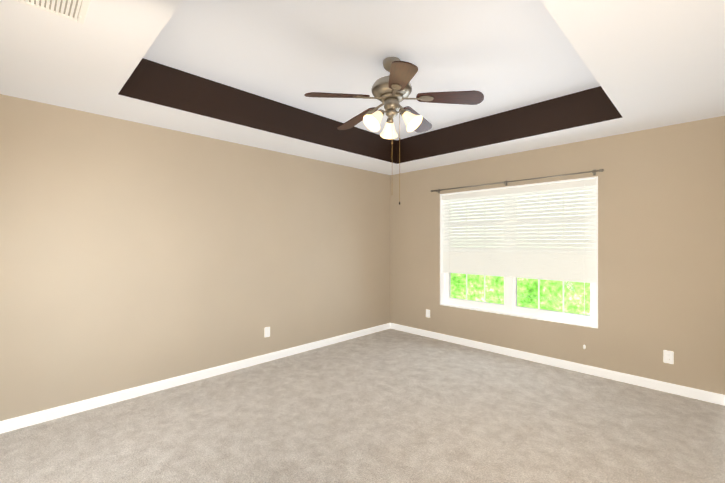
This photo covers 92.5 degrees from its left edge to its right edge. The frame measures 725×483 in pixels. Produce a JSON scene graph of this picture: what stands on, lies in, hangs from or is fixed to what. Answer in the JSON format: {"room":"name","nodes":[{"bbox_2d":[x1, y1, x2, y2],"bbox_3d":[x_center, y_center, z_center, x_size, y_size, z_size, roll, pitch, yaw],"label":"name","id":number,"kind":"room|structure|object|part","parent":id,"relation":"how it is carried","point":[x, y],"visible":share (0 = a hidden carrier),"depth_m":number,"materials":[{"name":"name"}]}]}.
{"room":"empty bedroom","nodes":[
{"label":"empty bedroom","id":0,"kind":"room"},
{"bbox_2d":[0,94,389,420],"bbox_3d":[-1.154,-0.060,4.057,4.675,2.880,0.160,0,0,-45],"label":"wall","id":1,"kind":"structure","parent":0,"point":[134,254],"depth_m":3.22,"materials":[{"name":"beige paint"}]},
{"bbox_2d":[0,323,390,433],"bbox_3d":[-1.093,1.337,3.994,4.355,0.085,0.013,0,0,-45],"label":"baseboard","id":2,"kind":"structure","parent":1,"relation":"attached to","point":[15,423],"depth_m":3.20,"materials":[{"name":"white wood"}]},
{"bbox_2d":[264,327,269,336],"bbox_3d":[-1.096,1.043,3.994,0.070,0.115,0.009,0,0,-45],"label":"outlet","id":3,"kind":"object","parent":1,"relation":"attached to","point":[266,331],"visible":1,"depth_m":3.99,"materials":[{"name":"plastic"}]},
{"bbox_2d":[0,328,724,482],"bbox_3d":[0.212,1.438,2.685,4.675,0.120,4.030,0,0,-45],"label":"floor","id":4,"kind":"structure","parent":0,"point":[390,405],"depth_m":2.56,"materials":[{"name":"carpet"}]},
{"bbox_2d":[0,0,724,174],"bbox_3d":[0.212,-1.282,2.689,4.355,0.440,3.710,0,0,-45],"label":"ceiling","id":5,"kind":"structure","parent":0,"point":[650,64],"depth_m":2.52,"materials":[{"name":"white paint"}]},
{"bbox_2d":[13,0,90,24],"bbox_3d":[-1.325,-1.057,1.479,0.250,0.012,0.350,0,0,-45],"label":"ceiling vent","id":6,"kind":"object","parent":5,"relation":"in","point":[68,9],"visible":1,"depth_m":1.57,"materials":[{"name":"white metal"}]},
{"bbox_2d":[143,0,599,139],"bbox_3d":[0.230,-1.442,2.735,3.155,0.120,2.490,0,0,-45],"label":"ceiling","id":7,"kind":"structure","parent":0,"point":[504,55],"depth_m":2.52,"materials":[{"name":"paint"}]},
{"bbox_2d":[304,57,483,204],"bbox_3d":[0.212,-0.832,2.699,1.278,1.100,1.262,0,0,-45],"label":"fan","id":8,"kind":"object","parent":7,"relation":"hanging from","point":[392,91],"visible":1,"depth_m":2.58,"materials":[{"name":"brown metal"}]},
{"bbox_3d":[-0.125,-1.062,2.528,0.600,0.041,0.162,-7,2,-20],"label":"blade","id":9,"kind":"part","parent":8,"relation":"part of","materials":[{"name":"brown wood"}]},
{"bbox_3d":[-0.009,-1.061,2.951,0.162,0.041,0.600,0,-7,-39],"label":"blade","id":10,"kind":"part","parent":8,"relation":"part of","materials":[{"name":"brown wood"}]},
{"bbox_3d":[0.098,-0.915,2.582,0.148,0.114,0.148,42,-21,-11],"label":"lamp shade","id":11,"kind":"part","parent":8,"relation":"part of","materials":[{"name":"beige glass"}]},
{"bbox_3d":[0.218,-0.914,2.807,0.148,0.114,0.148,31,50,29],"label":"lamp shade","id":12,"kind":"part","parent":8,"relation":"part of","materials":[{"name":"beige glass"}]},
{"bbox_3d":[0.240,-1.062,2.288,0.162,0.041,0.600,0,7,-3],"label":"blade","id":13,"kind":"part","parent":8,"relation":"part of","materials":[{"name":"brown wood"}]},
{"bbox_3d":[0.353,-0.915,2.590,0.148,0.114,0.148,-40,-18,4],"label":"lamp shade","id":14,"kind":"part","parent":8,"relation":"part of","materials":[{"name":"beige glass"}]},
{"bbox_3d":[0.428,-1.061,2.971,0.162,0.041,0.600,0,-7,33],"label":"blade","id":15,"kind":"part","parent":8,"relation":"part of","materials":[{"name":"brown wood"}]},
{"bbox_3d":[0.583,-1.062,2.561,0.600,0.041,0.162,7,2,15],"label":"blade","id":16,"kind":"part","parent":8,"relation":"part of","materials":[{"name":"brown wood"}]},
{"bbox_2d":[390,116,724,394],"bbox_3d":[1.811,-0.060,4.281,0.160,2.880,3.710,0,0,-45],"label":"wall","id":17,"kind":"structure","parent":0,"point":[661,239],"depth_m":3.39,"materials":[{"name":"beige paint"}]},
{"bbox_2d":[426,309,429,317],"bbox_3d":[0.948,1.044,5.025,0.009,0.115,0.070,0,0,-45],"label":"outlet","id":18,"kind":"object","parent":17,"relation":"attached to","point":[427,313],"visible":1,"depth_m":5.02,"materials":[{"name":"plastic"}]},
{"bbox_2d":[431,169,603,192],"bbox_3d":[1.709,-0.712,4.208,0.089,0.060,2.046,0,0,-45],"label":"curtain rod","id":19,"kind":"object","parent":17,"relation":"attached to","point":[592,171],"visible":1,"depth_m":4.04,"materials":[{"name":"grey metal"}]},
{"bbox_2d":[440,176,597,348],"bbox_3d":[1.808,0.233,4.278,0.169,1.804,1.878,0,0,-45],"label":"window unit","id":20,"kind":"structure","parent":17,"relation":"in","point":[511,259],"depth_m":4.13,"materials":[{"name":"white plastic"}]},
{"bbox_2d":[390,323,724,405],"bbox_3d":[1.750,1.338,4.218,0.013,0.085,3.684,0,0,-45],"label":"baseboard","id":21,"kind":"structure","parent":17,"relation":"attached to","point":[707,396],"depth_m":3.65,"materials":[{"name":"white wood"}]},
{"bbox_2d":[663,350,673,363],"bbox_3d":[2.798,1.057,3.171,0.009,0.115,0.070,0,0,-45],"label":"outlet","id":22,"kind":"object","parent":17,"relation":"attached to","point":[668,356],"visible":1,"depth_m":3.17,"materials":[{"name":"plastic"}]},
{"label":"outside","id":23,"kind":"structure","parent":0,"visible":0},
{"bbox_2d":[451,190,589,314],"bbox_3d":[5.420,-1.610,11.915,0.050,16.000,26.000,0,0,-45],"label":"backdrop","id":24,"kind":"structure","parent":23,"point":[577,286],"depth_m":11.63,"materials":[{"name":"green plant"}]}
]}

